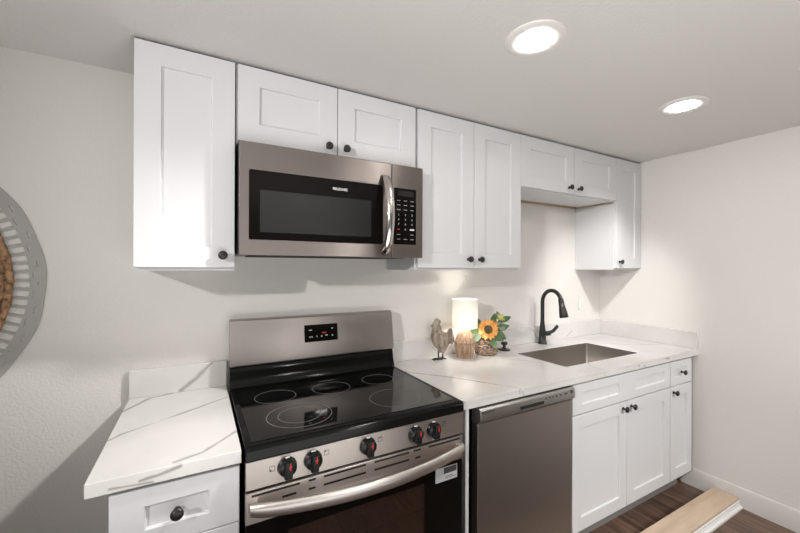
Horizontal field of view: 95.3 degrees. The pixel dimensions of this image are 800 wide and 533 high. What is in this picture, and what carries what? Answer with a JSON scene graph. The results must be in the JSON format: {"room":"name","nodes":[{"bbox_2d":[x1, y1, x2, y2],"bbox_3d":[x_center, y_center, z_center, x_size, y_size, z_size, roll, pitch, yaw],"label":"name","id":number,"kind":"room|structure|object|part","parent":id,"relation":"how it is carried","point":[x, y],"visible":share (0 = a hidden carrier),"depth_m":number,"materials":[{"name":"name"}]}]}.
{"room":"kitchen","nodes":[
{"label":"kitchen","id":0,"kind":"room"},
{"bbox_2d":[0,46,599,532],"bbox_3d":[-1.319,0.310,1.284,6.712,2.106,0.129,0,0,-29],"label":"wall","id":1,"kind":"structure","parent":0,"point":[67,127],"depth_m":1.35,"materials":[{"name":"white paint"}]},
{"bbox_2d":[129,360,226,398],"bbox_3d":[-0.886,0.451,1.471,0.335,0.105,0.020,0,0,-29],"label":"backsplash","id":2,"kind":"structure","parent":1,"relation":"attached to","point":[146,382],"depth_m":1.46,"materials":[{"name":"stone"}]},
{"bbox_2d":[133,38,234,269],"bbox_3d":[-0.784,-0.359,1.348,0.297,0.744,0.331,0,0,-29],"label":"upper cabinet","id":3,"kind":"object","parent":1,"relation":"attached to","point":[184,156],"visible":1,"depth_m":1.23,"materials":[{"name":"white paint"}]},
{"bbox_3d":[-0.617,-0.039,1.269,0.031,0.031,0.030,0,0,-29],"label":"knob","id":4,"kind":"part","parent":3,"relation":"part of","materials":[{"name":"black metal"}]},
{"bbox_2d":[235,64,414,166],"bbox_3d":[-0.321,-0.587,1.603,0.753,0.283,0.331,0,0,-29],"label":"upper cabinet","id":5,"kind":"object","parent":1,"relation":"attached to","point":[271,108],"visible":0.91,"depth_m":1.45,"materials":[{"name":"white paint"}]},
{"bbox_3d":[-0.422,-0.590,1.403,0.372,0.273,0.019,0,0,-29],"label":"door","id":6,"kind":"part","parent":5,"relation":"part of","materials":[{"name":"white paint"}]},
{"bbox_2d":[235,140,422,258],"bbox_3d":[-0.297,-0.240,1.561,0.747,0.404,0.429,0,0,-29],"label":"microwave","id":7,"kind":"object","parent":5,"relation":"attached to","point":[290,202],"visible":1,"depth_m":1.40,"materials":[{"name":"silver metal"}]},
{"bbox_3d":[-0.300,-0.217,1.398,0.519,0.245,0.011,0,0,-29],"label":"door glass","id":8,"kind":"part","parent":7,"relation":"part of","materials":[{"name":"black glass"}]},
{"bbox_3d":[-0.048,-0.215,1.494,0.036,0.328,0.072,0,0,-29],"label":"handle","id":9,"kind":"part","parent":7,"relation":"part of","materials":[{"name":"silver metal"}]},
{"bbox_3d":[-0.282,-0.480,1.453,0.031,0.031,0.030,0,0,-29],"label":"knob","id":10,"kind":"part","parent":5,"relation":"part of","materials":[{"name":"black metal"}]},
{"bbox_3d":[-0.217,-0.480,1.489,0.031,0.031,0.030,0,0,-29],"label":"knob","id":11,"kind":"part","parent":5,"relation":"part of","materials":[{"name":"black metal"}]},
{"bbox_3d":[-0.096,-0.589,1.584,0.368,0.273,0.019,0,0,-29],"label":"door","id":12,"kind":"part","parent":5,"relation":"part of","materials":[{"name":"white paint"}]},
{"bbox_2d":[448,302,451,322],"bbox_3d":[0.315,0.269,2.142,0.080,0.116,0.008,0,0,-29],"label":"wall outlet","id":13,"kind":"object","parent":1,"relation":"attached to","point":[449,304],"visible":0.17,"depth_m":2.13,"materials":[{"name":"white plastic"}]},
{"bbox_2d":[387,109,520,269],"bbox_3d":[0.303,-0.354,1.948,0.668,0.744,0.331,0,0,-29],"label":"upper cabinet","id":14,"kind":"object","parent":1,"relation":"attached to","point":[472,171],"visible":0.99,"depth_m":1.81,"materials":[{"name":"white paint"}]},
{"bbox_3d":[0.222,-0.359,1.760,0.330,0.731,0.019,0,0,-29],"label":"door","id":15,"kind":"part","parent":14,"relation":"part of","materials":[{"name":"white paint"}]},
{"bbox_3d":[0.347,-0.035,1.801,0.031,0.031,0.030,0,0,-29],"label":"knob","id":16,"kind":"part","parent":14,"relation":"part of","materials":[{"name":"black metal"}]},
{"bbox_3d":[0.409,-0.035,1.835,0.031,0.031,0.030,0,0,-29],"label":"knob","id":17,"kind":"part","parent":14,"relation":"part of","materials":[{"name":"black metal"}]},
{"bbox_3d":[0.513,-0.357,1.920,0.327,0.731,0.019,0,0,-29],"label":"door","id":18,"kind":"part","parent":14,"relation":"part of","materials":[{"name":"white paint"}]},
{"bbox_2d":[392,319,599,361],"bbox_3d":[0.735,0.458,2.366,1.826,0.105,0.020,0,0,-29],"label":"backsplash","id":19,"kind":"structure","parent":1,"relation":"attached to","point":[404,350],"depth_m":2.36,"materials":[{"name":"stone"}]},
{"bbox_2d":[521,134,615,208],"bbox_3d":[0.983,-0.572,2.324,0.880,0.304,0.331,0,0,-29],"label":"upper cabinet","id":20,"kind":"object","parent":1,"relation":"attached to","point":[553,174],"visible":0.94,"depth_m":2.21,"materials":[{"name":"white paint"}]},
{"bbox_3d":[0.856,-0.580,2.109,0.450,0.283,0.019,0,0,-29],"label":"door","id":21,"kind":"part","parent":20,"relation":"part of","materials":[{"name":"white paint"}]},
{"bbox_3d":[1.242,-0.579,2.323,0.427,0.283,0.019,0,0,-29],"label":"door","id":22,"kind":"part","parent":20,"relation":"part of","materials":[{"name":"white paint"}]},
{"bbox_2d":[575,158,640,269],"bbox_3d":[1.499,-0.349,2.609,0.296,0.744,0.331,0,0,-29],"label":"upper cabinet","id":23,"kind":"object","parent":1,"relation":"attached to","point":[607,237],"visible":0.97,"depth_m":2.52,"materials":[{"name":"white paint"}]},
{"bbox_3d":[1.561,-0.353,2.499,0.290,0.731,0.019,0,0,-29],"label":"door","id":24,"kind":"part","parent":23,"relation":"part of","materials":[{"name":"white paint"}]},
{"bbox_2d":[0,0,799,162],"bbox_3d":[0.249,-0.790,-1.546,6.712,0.100,6.600,0,0,-29],"label":"ceiling","id":25,"kind":"structure","parent":0,"point":[602,90],"depth_m":1.25,"materials":[{"name":"white paint"}]},
{"bbox_2d":[505,19,566,56],"bbox_3d":[0.437,-0.730,1.179,0.189,0.012,0.189,0,0,-29],"label":"recessed light","id":26,"kind":"object","parent":25,"relation":"in","point":[537,37],"visible":1,"depth_m":1.16,"materials":[{"name":"white plastic"}]},
{"bbox_2d":[516,28,553,50],"bbox_3d":[0.437,-0.729,1.179,0.115,0.012,0.115,0,0,-29],"label":"diffuser","id":27,"kind":"object","parent":26,"relation":"attached to","point":[531,39],"depth_m":1.17,"materials":[{"name":"white plastic"}]},
{"bbox_2d":[657,96,709,114],"bbox_3d":[1.285,-0.726,1.657,0.189,0.012,0.189,0,0,-29],"label":"recessed light","id":28,"kind":"object","parent":25,"relation":"in","point":[691,103],"visible":1,"depth_m":1.64,"materials":[{"name":"white plastic"}]},
{"bbox_2d":[667,101,698,111],"bbox_3d":[1.285,-0.726,1.657,0.115,0.012,0.115,0,0,-29],"label":"diffuser","id":29,"kind":"object","parent":28,"relation":"attached to","point":[682,106],"depth_m":1.65,"materials":[{"name":"white plastic"}]},
{"bbox_2d":[589,479,795,532],"bbox_3d":[0.241,1.406,-1.549,6.712,0.080,6.600,0,0,-29],"label":"floor","id":30,"kind":"structure","parent":0,"point":[644,515],"depth_m":1.99,"materials":[{"name":"brown wood"}]},
{"bbox_2d":[108,463,239,532],"bbox_3d":[-0.710,0.952,1.191,0.291,0.826,0.639,0,0,-29],"label":"base cabinet","id":31,"kind":"object","parent":30,"relation":"on","point":[206,501],"visible":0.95,"depth_m":0.94,"materials":[{"name":"white paint"}]},
{"bbox_2d":[84,386,240,499],"bbox_3d":[-0.736,0.521,1.200,0.335,0.034,0.639,0,0,-29],"label":"countertop","id":32,"kind":"structure","parent":31,"relation":"on","point":[157,438],"depth_m":1.04,"materials":[{"name":"stone"}]},
{"bbox_3d":[-0.564,0.624,0.923,0.031,0.031,0.030,0,0,-29],"label":"knob","id":33,"kind":"part","parent":31,"relation":"part of","materials":[{"name":"black metal"}]},
{"bbox_3d":[-0.575,0.975,0.945,0.286,0.541,0.019,0,0,-29],"label":"door","id":34,"kind":"part","parent":31,"relation":"part of","materials":[{"name":"white paint"}]},
{"bbox_2d":[229,310,464,532],"bbox_3d":[-0.223,0.796,1.410,0.754,1.143,0.702,0,0,-29],"label":"range","id":35,"kind":"object","parent":30,"relation":"on","point":[334,437],"visible":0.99,"depth_m":1.26,"materials":[{"name":"silver metal"}]},
{"bbox_3d":[-0.320,0.574,1.039,0.055,0.055,0.019,0,0,-29],"label":"control knob","id":36,"kind":"part","parent":35,"relation":"part of","materials":[{"name":"black plastic"}]},
{"bbox_3d":[-0.254,0.574,1.075,0.055,0.055,0.019,0,0,-29],"label":"control knob","id":37,"kind":"part","parent":35,"relation":"part of","materials":[{"name":"black plastic"}]},
{"bbox_2d":[229,366,463,462],"bbox_3d":[-0.233,0.518,1.427,0.750,0.041,0.588,0,0,-29],"label":"cooktop","id":38,"kind":"object","parent":35,"relation":"in","point":[285,418],"depth_m":1.29,"materials":[{"name":"black glass"}]},
{"bbox_3d":[-0.100,0.578,1.186,0.748,0.078,0.024,0,0,-29],"label":"control panel","id":39,"kind":"part","parent":35,"relation":"part of","materials":[{"name":"silver metal"}]},
{"bbox_2d":[244,434,464,532],"bbox_3d":[-0.215,0.922,1.392,0.748,0.594,0.663,0,0,-29],"label":"oven","id":40,"kind":"object","parent":35,"relation":"in","point":[414,488],"depth_m":1.17,"materials":[{"name":"silver metal"}]},
{"bbox_3d":[-0.099,0.574,1.161,0.055,0.055,0.019,0,0,-29],"label":"control knob","id":41,"kind":"part","parent":35,"relation":"part of","materials":[{"name":"black plastic"}]},
{"bbox_3d":[0.057,0.575,1.247,0.055,0.055,0.019,0,0,-29],"label":"control knob","id":42,"kind":"part","parent":35,"relation":"part of","materials":[{"name":"black plastic"}]},
{"bbox_3d":[0.121,0.575,1.283,0.055,0.055,0.019,0,0,-29],"label":"control knob","id":43,"kind":"part","parent":35,"relation":"part of","materials":[{"name":"black plastic"}]},
{"bbox_2d":[460,409,468,532],"bbox_3d":[0.109,0.956,1.659,0.016,0.826,0.608,0,0,-29],"label":"end panel","id":44,"kind":"object","parent":30,"relation":"on","point":[465,432],"visible":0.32,"depth_m":1.39,"materials":[{"name":"white paint"}]},
{"bbox_2d":[468,386,574,532],"bbox_3d":[0.404,0.959,1.804,0.562,0.816,0.626,0,0,-29],"label":"dishwasher","id":45,"kind":"object","parent":30,"relation":"on","point":[520,448],"visible":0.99,"depth_m":1.53,"materials":[{"name":"silver metal"}]},
{"bbox_2d":[468,409,471,532],"bbox_3d":[0.390,0.902,1.830,0.554,0.695,0.568,0,0,-29],"label":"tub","id":46,"kind":"object","parent":45,"relation":"in","point":[470,410],"depth_m":1.45,"materials":[{"name":"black plastic"}]},
{"bbox_3d":[0.543,0.583,1.556,0.562,0.063,0.055,0,0,-29],"label":"control panel","id":47,"kind":"part","parent":45,"relation":"part of","materials":[{"name":"grey metal"}]},
{"bbox_2d":[569,362,669,532],"bbox_3d":[1.045,0.960,2.160,0.879,0.826,0.639,0,0,-29],"label":"base cabinet","id":48,"kind":"object","parent":30,"relation":"on","point":[620,451],"visible":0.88,"depth_m":1.88,"materials":[{"name":"white paint"}]},
{"bbox_2d":[394,333,698,409],"bbox_3d":[0.893,0.528,2.100,1.847,0.034,0.639,0,0,-29],"label":"countertop","id":49,"kind":"structure","parent":48,"relation":"on","point":[477,381],"depth_m":1.83,"materials":[{"name":"stone"}]},
{"bbox_2d":[431,318,453,360],"bbox_3d":[0.232,0.396,1.992,0.130,0.225,0.085,0,0,4],"label":"rooster figurine","id":50,"kind":"object","parent":49,"relation":"on","point":[440,339],"visible":1,"depth_m":1.98,"materials":[{"name":"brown wood"}]},
{"bbox_2d":[452,298,477,358],"bbox_3d":[0.364,0.346,2.048,0.141,0.326,0.141,0,0,-29],"label":"table lamp","id":51,"kind":"object","parent":49,"relation":"on","point":[464,310],"visible":1,"depth_m":2.00,"materials":[{"name":"fabric"}]},
{"bbox_3d":[0.365,0.263,2.048,0.141,0.160,0.141,0,0,-29],"label":"lamp shade","id":52,"kind":"part","parent":51,"relation":"part of","materials":[{"name":"white fabric"}]},
{"bbox_2d":[470,312,510,355],"bbox_3d":[0.522,0.385,2.118,0.234,0.249,0.138,0,0,18],"label":"flower arrangement","id":53,"kind":"object","parent":49,"relation":"on","point":[491,330],"visible":0.98,"depth_m":2.08,"materials":[{"name":"plant"}]},
{"bbox_2d":[474,337,497,355],"bbox_3d":[0.501,0.465,2.124,0.138,0.089,0.138,0,0,7],"label":"basket","id":54,"kind":"object","parent":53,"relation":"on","point":[484,346],"depth_m":2.07,"materials":[{"name":"wicker"}]},
{"bbox_2d":[498,341,509,350],"bbox_3d":[0.638,0.485,2.229,0.074,0.050,0.074,0,0,-29],"label":"stopper","id":55,"kind":"object","parent":49,"relation":"on","point":[504,343],"visible":1,"depth_m":2.22,"materials":[{"name":"black metal"}]},
{"bbox_2d":[538,289,568,343],"bbox_3d":[0.982,0.327,2.343,0.139,0.369,0.203,0,0,4],"label":"faucet","id":56,"kind":"object","parent":49,"relation":"on","point":[563,313],"visible":1,"depth_m":2.40,"materials":[{"name":"black metal"}]},
{"bbox_3d":[0.976,0.252,2.354,0.026,0.219,0.169,0,0,-25],"label":"spout","id":57,"kind":"part","parent":56,"relation":"part of","materials":[{"name":"black metal"}]},
{"bbox_3d":[1.021,0.421,2.426,0.072,0.066,0.023,0,0,-1],"label":"handle","id":58,"kind":"part","parent":56,"relation":"part of","materials":[{"name":"black metal"}]},
{"bbox_2d":[518,343,634,366],"bbox_3d":[1.050,0.614,2.153,0.687,0.200,0.366,0,0,-29],"label":"sink","id":59,"kind":"object","parent":49,"relation":"in","point":[566,356],"visible":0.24,"depth_m":2.35,"materials":[{"name":"silver metal"}]},
{"bbox_3d":[0.990,0.978,1.809,0.439,0.548,0.019,0,0,-29],"label":"door","id":60,"kind":"part","parent":48,"relation":"part of","materials":[{"name":"white paint"}]},
{"bbox_3d":[1.182,0.628,1.915,0.875,0.140,0.019,0,0,-29],"label":"drawer","id":61,"kind":"part","parent":48,"relation":"part of","materials":[{"name":"white paint"}]},
{"bbox_3d":[1.163,0.736,1.877,0.031,0.031,0.030,0,0,-29],"label":"knob","id":62,"kind":"part","parent":48,"relation":"part of","materials":[{"name":"black metal"}]},
{"bbox_3d":[1.227,0.736,1.912,0.031,0.031,0.030,0,0,-29],"label":"knob","id":63,"kind":"part","parent":48,"relation":"part of","materials":[{"name":"black metal"}]},
{"bbox_3d":[1.374,0.979,2.021,0.433,0.548,0.019,0,0,-29],"label":"door","id":64,"kind":"part","parent":48,"relation":"part of","materials":[{"name":"white paint"}]},
{"bbox_2d":[655,357,691,494],"bbox_3d":[1.543,0.962,2.435,0.255,0.826,0.639,0,0,-29],"label":"base cabinet","id":65,"kind":"object","parent":30,"relation":"on","point":[680,387],"visible":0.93,"depth_m":2.19,"materials":[{"name":"white paint"}]},
{"bbox_3d":[1.679,0.980,2.190,0.252,0.548,0.019,0,0,-29],"label":"door","id":66,"kind":"part","parent":65,"relation":"part of","materials":[{"name":"white paint"}]},
{"bbox_3d":[1.680,0.630,2.190,0.252,0.140,0.019,0,0,-29],"label":"drawer","id":67,"kind":"part","parent":65,"relation":"part of","materials":[{"name":"white paint"}]},
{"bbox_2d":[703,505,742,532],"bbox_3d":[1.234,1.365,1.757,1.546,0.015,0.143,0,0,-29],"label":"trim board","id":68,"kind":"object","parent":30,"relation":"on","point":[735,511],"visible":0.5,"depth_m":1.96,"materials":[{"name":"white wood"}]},
{"bbox_2d":[600,126,799,510],"bbox_3d":[3.139,0.325,0.051,0.100,2.106,6.400,0,0,-29],"label":"wall","id":69,"kind":"structure","parent":0,"point":[720,224],"depth_m":2.12,"materials":[{"name":"white paint"}]},
{"bbox_2d":[599,319,698,348],"bbox_3d":[1.693,0.461,2.542,0.020,0.105,0.639,0,0,-29],"label":"backsplash","id":70,"kind":"structure","parent":69,"relation":"attached to","point":[675,337],"depth_m":2.48,"materials":[{"name":"stone"}]},
{"bbox_2d":[693,500,739,532],"bbox_3d":[1.232,1.343,1.758,1.544,0.029,0.124,0,0,-29],"label":"trim","id":71,"kind":"structure","parent":69,"relation":"attached to","point":[736,504],"depth_m":1.95,"materials":[{"name":"white wood"}]},
{"bbox_2d":[640,487,738,532],"bbox_3d":[1.218,1.323,1.752,1.573,0.011,0.120,0,0,-29],"label":"plank","id":72,"kind":"object","parent":71,"relation":"on","point":[693,515],"visible":1,"depth_m":1.95,"materials":[{"name":"beige wood"}]},
{"bbox_2d":[681,467,799,532],"bbox_3d":[3.220,1.321,-0.220,0.014,0.113,5.847,0,0,-29],"label":"baseboard","id":73,"kind":"structure","parent":69,"relation":"attached to","point":[785,516],"depth_m":2.03,"materials":[{"name":"white paint"}]}
]}

